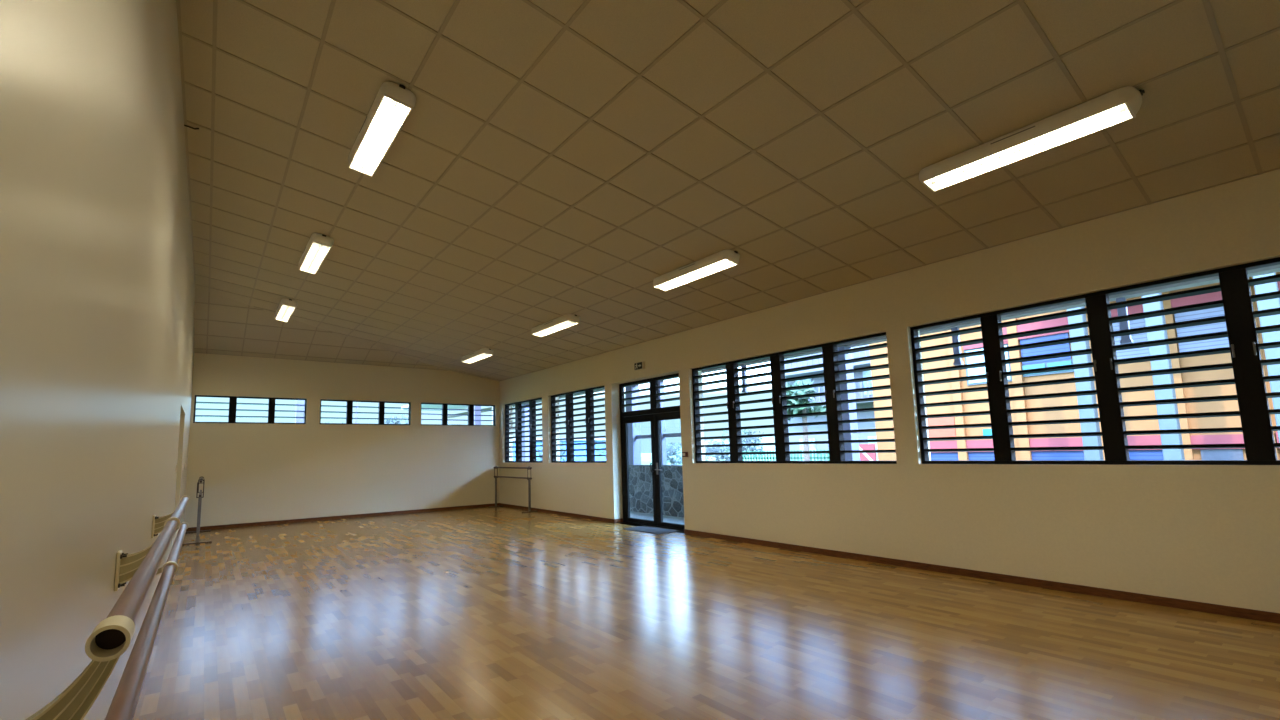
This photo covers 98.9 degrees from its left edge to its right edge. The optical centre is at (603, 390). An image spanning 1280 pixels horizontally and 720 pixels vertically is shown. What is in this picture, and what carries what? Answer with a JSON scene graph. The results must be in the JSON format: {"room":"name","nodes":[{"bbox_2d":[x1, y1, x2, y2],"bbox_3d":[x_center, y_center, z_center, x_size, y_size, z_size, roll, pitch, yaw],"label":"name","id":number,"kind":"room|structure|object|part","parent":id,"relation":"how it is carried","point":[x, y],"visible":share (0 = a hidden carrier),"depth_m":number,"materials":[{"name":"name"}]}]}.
{"room":"dance studio","nodes":[
{"label":"dance studio","id":0,"kind":"room"},
{"bbox_2d":[0,0,194,719],"bbox_3d":[-3.953,-0.171,4.836,0.200,4.900,14.870,3,-8,-36],"label":"wall","id":1,"kind":"structure","parent":0,"point":[97,288],"depth_m":1.51,"materials":[{"name":"beige paint"}]},
{"bbox_2d":[24,495,189,719],"bbox_3d":[-1.997,0.709,2.402,0.208,0.288,4.023,3,-8,-36],"label":"ballet barre","id":2,"kind":"object","parent":1,"relation":"attached to","point":[113,635],"visible":1,"depth_m":1.09,"materials":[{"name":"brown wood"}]},
{"bbox_3d":[-2.079,0.769,2.342,0.012,0.160,0.076,3,-8,-36],"label":"wall plate","id":3,"kind":"part","parent":2,"relation":"part of","materials":[{"name":"beige metal"}]},
{"bbox_3d":[-3.230,0.973,3.924,0.012,0.160,0.076,3,-8,-36],"label":"wall plate","id":4,"kind":"part","parent":2,"relation":"part of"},
{"bbox_2d":[184,353,499,527],"bbox_3d":[-5.668,0.818,12.861,6.880,4.800,0.250,3,-8,-36],"label":"wall","id":5,"kind":"structure","parent":0,"point":[251,473],"depth_m":12.32,"materials":[{"name":"paint"}]},
{"bbox_2d":[193,395,306,423],"bbox_3d":[-7.435,0.412,11.590,1.998,0.565,0.102,3,-8,-36],"label":"window","id":6,"kind":"structure","parent":5,"relation":"in","point":[232,403],"depth_m":11.53,"materials":[{"name":"black metal"}]},
{"bbox_2d":[186,503,498,531],"bbox_3d":[-5.468,2.859,12.578,6.664,0.073,0.016,3,-8,-36],"label":"baseboard","id":7,"kind":"structure","parent":5,"relation":"attached to","point":[493,504],"depth_m":12.15,"materials":[{"name":"brown wood"}]},
{"bbox_2d":[320,399,410,424],"bbox_3d":[-5.593,0.518,12.917,2.010,0.565,0.102,3,-8,-36],"label":"window","id":8,"kind":"structure","parent":5,"relation":"in","point":[349,406],"depth_m":12.87,"materials":[{"name":"black metal"}]},
{"bbox_2d":[421,403,494,425],"bbox_3d":[-3.767,0.623,14.231,2.015,0.565,0.102,3,-8,-36],"label":"window","id":9,"kind":"structure","parent":5,"relation":"in","point":[444,409],"depth_m":14.22,"materials":[{"name":"black metal"}]},
{"bbox_2d":[401,404,467,410],"bbox_3d":[0.447,-0.664,12.844,2.274,0.140,28.000,3,-8,-36],"label":"roof","id":10,"kind":"structure","parent":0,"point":[422,405],"depth_m":22.67,"materials":[{"name":"white"}]},
{"bbox_2d":[133,506,1279,719],"bbox_3d":[-1.088,2.190,6.647,7.180,0.120,15.320,3,-8,-36],"label":"floor","id":11,"kind":"structure","parent":0,"point":[481,613],"depth_m":3.97,"materials":[{"name":"brown wood"}]},
{"bbox_2d":[182,477,211,544],"bbox_3d":[-7.277,2.098,9.853,0.398,1.061,2.040,3,-8,-36],"label":"portable barre","id":12,"kind":"object","parent":11,"relation":"on","point":[200,480],"visible":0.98,"depth_m":9.11,"materials":[{"name":"grey metal"}]},
{"bbox_3d":[-6.736,2.143,9.097,0.042,0.753,0.042,3,-8,-36],"label":"post","id":13,"kind":"part","parent":12,"relation":"part of","materials":[{"name":"grey metal"}]},
{"bbox_2d":[489,466,536,512],"bbox_3d":[-2.272,2.399,13.567,0.398,1.061,2.040,3,-8,-36],"label":"portable barre","id":14,"kind":"object","parent":11,"relation":"on","point":[496,467],"visible":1,"depth_m":13.17,"materials":[{"name":"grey metal"}]},
{"bbox_3d":[-2.807,2.635,14.291,0.042,0.753,0.042,3,-8,-36],"label":"post","id":15,"kind":"part","parent":14,"relation":"part of","materials":[{"name":"grey metal"}]},
{"bbox_3d":[-1.730,2.444,12.812,0.042,0.753,0.042,3,-8,-36],"label":"post","id":16,"kind":"part","parent":14,"relation":"part of","materials":[{"name":"grey metal"}]},
{"bbox_2d":[623,525,682,534],"bbox_3d":[0.844,2.390,9.413,0.570,0.010,0.930,3,-8,-36],"label":"door mat","id":17,"kind":"object","parent":11,"relation":"on","point":[646,529],"visible":1,"depth_m":9.36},
{"bbox_2d":[176,0,1279,380],"bbox_3d":[-1.203,-1.681,7.032,6.880,1.014,15.070,3,-8,-36],"label":"ceiling","id":18,"kind":"structure","parent":0,"point":[551,159],"depth_m":4.42,"materials":[{"name":"tile"}]},
{"bbox_2d":[274,298,297,321],"bbox_3d":[-5.745,-1.453,9.885,0.260,0.140,1.347,3,-8,-36],"label":"ceiling light","id":19,"kind":"object","parent":18,"relation":"attached to","point":[286,307],"visible":1,"depth_m":9.69,"materials":[{"name":"white plastic"}]},
{"bbox_2d":[298,233,333,273],"bbox_3d":[-3.808,-1.796,7.223,0.260,0.140,1.347,3,-8,-36],"label":"ceiling light","id":20,"kind":"object","parent":18,"relation":"attached to","point":[318,246],"visible":1,"depth_m":7.05,"materials":[{"name":"white plastic"}]},
{"bbox_2d":[348,81,415,176],"bbox_3d":[-1.871,-2.139,4.561,0.260,0.140,1.347,3,-8,-36],"label":"ceiling light","id":21,"kind":"object","parent":18,"relation":"attached to","point":[393,104],"visible":1,"depth_m":4.42,"materials":[{"name":"white plastic"}]},
{"bbox_2d":[462,348,493,363],"bbox_3d":[-2.765,-0.766,11.996,0.260,0.139,1.347,3,-8,-36],"label":"ceiling light","id":22,"kind":"object","parent":18,"relation":"attached to","point":[483,353],"visible":1,"depth_m":11.84,"materials":[{"name":"white plastic"}]},
{"bbox_2d":[531,314,579,336],"bbox_3d":[-0.828,-1.109,9.334,0.260,0.139,1.347,3,-8,-36],"label":"ceiling light","id":23,"kind":"object","parent":18,"relation":"attached to","point":[567,320],"visible":1,"depth_m":9.20,"materials":[{"name":"white plastic"}]},
{"bbox_2d":[653,249,739,291],"bbox_3d":[1.109,-1.453,6.672,0.260,0.139,1.347,3,-8,-36],"label":"ceiling light","id":24,"kind":"object","parent":18,"relation":"attached to","point":[724,259],"visible":1,"depth_m":6.56,"materials":[{"name":"white plastic"}]},
{"bbox_2d":[919,86,1144,191],"bbox_3d":[3.046,-1.796,4.010,0.260,0.139,1.347,3,-8,-36],"label":"ceiling light","id":25,"kind":"object","parent":18,"relation":"attached to","point":[1120,105],"visible":1,"depth_m":3.89,"materials":[{"name":"white plastic"}]},
{"bbox_2d":[499,169,1279,612],"bbox_3d":[1.603,0.662,8.927,0.300,3.900,15.120,3,-8,-36],"label":"wall","id":26,"kind":"structure","parent":0,"point":[1198,533],"depth_m":5.56,"materials":[{"name":"paint"}]},
{"bbox_2d":[505,398,542,462],"bbox_3d":[-1.974,1.024,13.799,0.138,1.550,2.140,3,-8,-36],"label":"window","id":27,"kind":"structure","parent":26,"relation":"in","point":[532,405],"depth_m":13.96,"materials":[{"name":"black metal"}]},
{"bbox_2d":[551,386,605,462],"bbox_3d":[-0.523,0.767,11.805,0.138,1.550,2.240,3,-8,-36],"label":"window","id":28,"kind":"structure","parent":26,"relation":"in","point":[589,395],"depth_m":11.87,"materials":[{"name":"black metal"}]},
{"bbox_2d":[634,362,644,369],"bbox_3d":[0.664,-0.459,10.020,0.050,0.130,0.245,3,-8,-36],"label":"exit sign","id":29,"kind":"object","parent":26,"relation":"attached to","point":[640,365],"visible":1,"depth_m":9.98,"materials":[{"name":"plastic"}]},
{"bbox_2d":[619,373,684,530],"bbox_3d":[0.914,1.100,9.954,0.159,2.690,1.910,3,-8,-36],"label":"door","id":30,"kind":"structure","parent":26,"relation":"in","point":[655,414],"depth_m":9.99,"materials":[{"name":"black metal"}]},
{"bbox_3d":[0.995,1.387,9.746,0.074,0.210,0.200,3,-8,-36],"label":"handle","id":31,"kind":"part","parent":30,"relation":"part of","materials":[{"name":"grey metal"}]},
{"bbox_2d":[682,452,687,456],"bbox_3d":[1.339,1.041,8.965,0.049,0.082,0.100,3,-8,-36],"label":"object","id":32,"kind":"object","parent":26,"relation":"attached to","point":[684,454],"visible":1,"depth_m":8.94,"materials":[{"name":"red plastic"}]},
{"bbox_2d":[692,332,896,463],"bbox_3d":[2.470,0.237,7.691,0.138,1.550,3.250,3,-8,-36],"label":"window","id":33,"kind":"structure","parent":26,"relation":"in","point":[830,364],"depth_m":7.53,"materials":[{"name":"black metal"}]},
{"bbox_2d":[499,503,1279,623],"bbox_3d":[1.666,2.249,8.612,0.216,0.073,14.870,3,-8,-36],"label":"baseboard","id":34,"kind":"structure","parent":26,"relation":"attached to","point":[1272,617],"depth_m":5.29,"materials":[{"name":"brown wood"}]},
{"bbox_2d":[910,257,1279,464],"bbox_3d":[4.512,-0.125,4.884,0.138,1.550,3.250,3,-8,-36],"label":"window","id":35,"kind":"structure","parent":26,"relation":"in","point":[1247,364],"depth_m":4.82,"materials":[{"name":"black metal"}]},
{"bbox_3d":[3.967,-0.146,5.547,0.028,0.105,0.126,3,-8,-36],"label":"crank handle","id":36,"kind":"part","parent":35,"relation":"part of","materials":[{"name":"grey metal"}]},
{"bbox_3d":[4.459,-0.233,4.872,0.028,0.105,0.120,3,-8,-36],"label":"crank handle","id":37,"kind":"part","parent":35,"relation":"part of","materials":[{"name":"grey metal"}]},
{"bbox_3d":[4.939,-0.318,4.212,0.028,0.105,0.120,3,-8,-36],"label":"crank handle","id":38,"kind":"part","parent":35,"relation":"part of","materials":[{"name":"grey metal"}]},
{"label":"outside","id":39,"kind":"structure","parent":0,"visible":0},
{"bbox_2d":[630,511,684,523],"bbox_3d":[0.591,2.981,12.479,2.424,0.230,28.000,3,-8,-36],"label":"floor","id":40,"kind":"structure","parent":39,"point":[671,519],"depth_m":12.11,"materials":[{"name":"concrete"}]},
{"bbox_2d":[474,406,480,424],"bbox_3d":[-3.826,1.838,16.500,0.200,3.500,0.200,3,-8,-36],"label":"column","id":41,"kind":"structure","parent":40,"relation":"on","point":[475,407],"depth_m":16.54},
{"bbox_2d":[522,404,529,460],"bbox_3d":[-2.594,2.022,18.491,0.300,3.160,0.300,3,-8,-36],"label":"column","id":42,"kind":"structure","parent":40,"relation":"on","point":[527,408],"depth_m":18.39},
{"bbox_2d":[625,385,640,464],"bbox_3d":[0.776,1.425,13.859,0.260,3.160,0.260,3,-8,-36],"label":"column","id":43,"kind":"structure","parent":40,"relation":"on","point":[634,445],"depth_m":13.80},
{"bbox_2d":[629,465,683,517],"bbox_3d":[-1.653,2.973,17.064,0.350,1.370,18.000,3,-8,-36],"label":"stone wall","id":44,"kind":"structure","parent":40,"relation":"on","point":[640,476],"depth_m":12.87,"materials":[{"name":"grey stone"}]},
{"bbox_2d":[658,380,666,464],"bbox_3d":[1.400,1.313,12.984,0.140,3.160,0.140,3,-8,-36],"label":"post","id":45,"kind":"object","parent":40,"relation":"on","point":[661,382],"visible":0.29,"depth_m":12.96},
{"bbox_2d":[636,433,680,438],"bbox_3d":[1.452,1.059,12.949,0.060,0.085,2.070,3,-8,-36],"label":"rail","id":46,"kind":"object","parent":45,"relation":"attached to","point":[670,434],"visible":0.64,"depth_m":12.91,"materials":[{"name":"grey metal"}]},
{"bbox_2d":[837,346,859,460],"bbox_3d":[4.141,0.829,9.234,0.240,3.160,0.240,3,-8,-36],"label":"column","id":47,"kind":"structure","parent":40,"relation":"on","point":[847,406],"depth_m":9.18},
{"bbox_3d":[2.116,1.188,12.017,0.180,3.160,0.180,3,-8,-36],"label":"column","id":48,"kind":"structure","parent":40,"relation":"on","visible":0},
{"bbox_2d":[448,264,1279,417],"bbox_3d":[1.230,-0.286,13.365,0.200,0.110,28.000,3,-8,-36],"label":"beam","id":49,"kind":"structure","parent":48,"relation":"on","point":[1276,268],"depth_m":7.17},
{"bbox_2d":[741,365,747,392],"bbox_3d":[2.864,-0.247,11.092,0.090,0.550,0.100,3,-8,-36],"label":"strut","id":50,"kind":"object","parent":49,"relation":"hanging from","point":[744,373],"visible":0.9,"depth_m":11.06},
{"bbox_2d":[951,327,963,365],"bbox_3d":[5.146,-0.651,7.956,0.090,0.550,0.100,3,-8,-36],"label":"strut","id":51,"kind":"object","parent":49,"relation":"hanging from","point":[956,350],"visible":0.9,"depth_m":7.93,"materials":[{"name":"grey metal"}]},
{"bbox_3d":[5.152,-0.398,7.927,0.090,0.040,0.100,3,-8,-36],"label":"plate","id":52,"kind":"part","parent":51,"relation":"part of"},
{"bbox_2d":[1116,297,1132,343],"bbox_3d":[6.199,-0.838,6.508,0.090,0.550,0.100,3,-8,-36],"label":"strut","id":53,"kind":"object","parent":49,"relation":"hanging from","point":[1125,325],"visible":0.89,"depth_m":6.48,"materials":[{"name":"grey metal"}]},
{"bbox_3d":[6.205,-0.584,6.480,0.090,0.040,0.100,3,-8,-36],"label":"plate","id":54,"kind":"part","parent":53,"relation":"part of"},
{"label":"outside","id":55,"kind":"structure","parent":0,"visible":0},
{"bbox_2d":[641,459,775,464],"bbox_3d":[15.553,13.292,96.635,380.000,0.300,380.000,3,-8,-36],"label":"ground","id":56,"kind":"structure","parent":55,"point":[642,462],"depth_m":126.72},
{"bbox_2d":[295,400,304,422],"bbox_3d":[-7.661,1.617,13.739,0.200,3.500,0.200,3,-8,-36],"label":"column","id":57,"kind":"structure","parent":56,"relation":"on","point":[299,402],"depth_m":13.77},
{"bbox_2d":[355,402,357,422],"bbox_3d":[-6.721,1.216,14.847,0.067,4.500,0.070,3,-8,-36],"label":"mast","id":58,"kind":"object","parent":56,"relation":"on","point":[356,403],"depth_m":14.89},
{"bbox_2d":[384,414,407,423],"bbox_3d":[-9.304,3.298,24.617,1.648,4.665,1.784,3,-8,-36],"label":"tree","id":59,"kind":"object","parent":56,"relation":"on","point":[405,417],"visible":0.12,"depth_m":24.84,"materials":[{"name":"green plant"}]},
{"bbox_2d":[536,440,565,460],"bbox_3d":[-4.492,5.895,45.771,2.716,4.008,3.109,3,-8,-36],"label":"round tree","id":60,"kind":"object","parent":56,"relation":"on","point":[561,448],"visible":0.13,"depth_m":45.74,"materials":[{"name":"green plant"}]},
{"bbox_2d":[513,438,605,460],"bbox_3d":[-6.936,6.859,54.371,14.400,4.100,7.800,3,-8,-36],"label":"building","id":61,"kind":"structure","parent":56,"relation":"on","point":[597,458],"depth_m":53.54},
{"bbox_2d":[595,438,605,457],"bbox_3d":[0.932,5.598,47.095,3.454,4.646,3.503,3,-8,-36],"label":"round tree","id":62,"kind":"object","parent":56,"relation":"on","point":[603,451],"visible":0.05,"depth_m":47.13,"materials":[{"name":"green plant"}]},
{"bbox_2d":[666,442,681,464],"bbox_3d":[6.656,6.660,53.307,2.472,3.669,3.230,3,-8,-36],"label":"round tree","id":63,"kind":"object","parent":56,"relation":"on","point":[669,448],"visible":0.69,"depth_m":52.97,"materials":[{"name":"green plant"}]},
{"bbox_2d":[673,451,708,464],"bbox_3d":[5.674,5.095,35.440,2.334,2.820,1.914,-1,-6,-3],"label":"young tree","id":64,"kind":"object","parent":56,"relation":"on","point":[676,461],"visible":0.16,"depth_m":35.34,"materials":[{"name":"green plant"}]},
{"bbox_2d":[641,436,775,460],"bbox_3d":[32.424,10.633,116.299,269.939,8.588,308.665,3,-8,-36],"label":"hills","id":65,"kind":"structure","parent":56,"relation":"on","point":[644,456],"depth_m":157.32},
{"bbox_2d":[705,441,729,460],"bbox_3d":[6.672,4.512,32.358,2.033,3.244,2.144,3,-8,-36],"label":"young tree","id":66,"kind":"object","parent":56,"relation":"on","point":[709,450],"visible":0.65,"depth_m":32.17,"materials":[{"name":"green plant"}]},
{"bbox_2d":[705,439,729,460],"bbox_3d":[11.140,6.364,51.991,3.616,3.757,3.167,3,-8,-36],"label":"round tree","id":67,"kind":"object","parent":56,"relation":"on","point":[727,458],"visible":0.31,"depth_m":51.68,"materials":[{"name":"green plant"}]},
{"bbox_2d":[722,429,751,451],"bbox_3d":[7.492,3.864,29.879,1.707,3.941,1.836,3,-8,-36],"label":"young tree","id":68,"kind":"object","parent":56,"relation":"on","point":[746,432],"visible":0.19,"depth_m":29.88,"materials":[{"name":"green plant"}]},
{"bbox_2d":[742,430,763,456],"bbox_3d":[7.259,3.608,26.634,1.833,3.736,1.574,3,-8,-36],"label":"young tree","id":69,"kind":"object","parent":56,"relation":"on","point":[749,439],"visible":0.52,"depth_m":26.73,"materials":[{"name":"green plant"}]},
{"bbox_2d":[742,450,829,460],"bbox_3d":[7.772,3.736,22.580,0.040,2.550,6.000,3,-8,-36],"label":"fence","id":70,"kind":"object","parent":56,"relation":"on","point":[821,458],"visible":0.17,"depth_m":22.61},
{"bbox_2d":[771,380,825,460],"bbox_3d":[6.337,2.025,17.665,2.099,4.930,1.736,3,-8,-36],"label":"leafy tree","id":71,"kind":"object","parent":56,"relation":"on","point":[801,410],"visible":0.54,"depth_m":17.55,"materials":[{"name":"green plant"}]},
{"bbox_3d":[6.298,0.341,17.854,2.099,1.541,1.736,3,-8,-36],"label":"crown","id":72,"kind":"part","parent":71,"relation":"part of","materials":[{"name":"green plant"}]},
{"bbox_2d":[784,344,877,460],"bbox_3d":[13.513,1.378,27.868,7.300,8.150,6.500,3,-8,-36],"label":"building","id":73,"kind":"structure","parent":56,"relation":"on","point":[867,394],"depth_m":26.89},
{"bbox_3d":[10.601,-1.638,25.952,0.060,0.890,5.800,3,-8,-36],"label":"balustrade","id":74,"kind":"part","parent":73,"relation":"part of","materials":[{"name":"white"}]},
{"bbox_3d":[10.640,0.051,25.762,0.060,0.890,5.800,3,-8,-36],"label":"balustrade","id":75,"kind":"part","parent":73,"relation":"part of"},
{"bbox_2d":[859,444,876,460],"bbox_3d":[8.662,3.102,17.875,0.070,2.720,0.660,3,-8,-36],"label":"hoarding","id":76,"kind":"object","parent":56,"relation":"on","point":[863,456],"visible":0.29,"depth_m":17.90,"materials":[{"name":"pink"}]},
{"bbox_2d":[869,272,1279,460],"bbox_3d":[16.691,0.182,12.244,10.500,6.900,18.800,3,-8,-36],"label":"building","id":77,"kind":"structure","parent":56,"relation":"on","point":[1272,353],"depth_m":12.79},
{"bbox_3d":[9.963,1.100,16.220,0.080,0.610,0.900,3,-8,-36],"label":"red panel","id":78,"kind":"part","parent":77,"relation":"part of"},
{"bbox_2d":[930,452,958,459],"bbox_3d":[10.038,3.011,15.997,0.040,2.420,0.910,3,-8,-36],"label":"roller shutter","id":79,"kind":"object","parent":77,"relation":"hanging from","point":[934,455],"depth_m":16.06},
{"bbox_3d":[10.580,-0.703,15.477,0.025,0.940,0.470,3,-8,-36],"label":"pane","id":80,"kind":"part","parent":77,"relation":"part of","materials":[{"name":"white glass"}]},
{"bbox_2d":[968,452,994,459],"bbox_3d":[10.731,2.888,15.044,0.040,2.420,1.000,3,-8,-36],"label":"roller shutter","id":81,"kind":"object","parent":77,"relation":"hanging from","point":[971,455],"depth_m":15.30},
{"bbox_3d":[10.890,-0.758,15.051,0.025,0.940,0.470,3,-8,-36],"label":"pane","id":82,"kind":"part","parent":77,"relation":"part of","materials":[{"name":"glass"}]},
{"bbox_3d":[11.349,-0.570,14.398,0.025,0.240,0.480,3,-8,-36],"label":"pane","id":83,"kind":"part","parent":77,"relation":"part of","materials":[{"name":"blue glass"}]},
{"bbox_2d":[1020,332,1071,364],"bbox_3d":[11.518,-1.094,14.252,0.060,0.680,1.020,3,-8,-36],"label":"roller shutter","id":84,"kind":"object","parent":77,"relation":"hanging from","point":[1066,347],"depth_m":14.20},
{"bbox_2d":[1031,451,1084,459],"bbox_3d":[11.615,2.732,13.829,0.040,2.420,1.060,3,-8,-36],"label":"roller shutter","id":85,"kind":"object","parent":77,"relation":"hanging from","point":[1035,455],"depth_m":13.93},
{"bbox_3d":[11.665,-0.626,13.963,0.025,0.240,0.480,3,-8,-36],"label":"pane","id":86,"kind":"part","parent":77,"relation":"part of","materials":[{"name":"glass"}]},
{"bbox_2d":[1112,319,1148,358],"bbox_3d":[12.454,-1.275,12.967,0.060,1.050,0.820,3,-8,-36],"label":"roller shutter","id":87,"kind":"object","parent":77,"relation":"hanging from","point":[1141,337],"depth_m":12.85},
{"bbox_2d":[1129,450,1163,459],"bbox_3d":[12.577,2.561,12.506,0.040,2.420,0.830,3,-8,-36],"label":"roller shutter","id":88,"kind":"object","parent":77,"relation":"hanging from","point":[1134,454],"depth_m":12.61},
{"bbox_2d":[1174,306,1228,351],"bbox_3d":[13.162,-1.400,11.994,0.060,1.050,0.800,3,-8,-36],"label":"roller shutter","id":89,"kind":"object","parent":77,"relation":"hanging from","point":[1218,311],"depth_m":11.99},
{"bbox_3d":[13.255,2.440,11.566,0.050,2.420,0.600,3,-8,-36],"label":"dark panel","id":90,"kind":"part","parent":77,"relation":"part of","materials":[{"name":"blue glass"}]}
]}

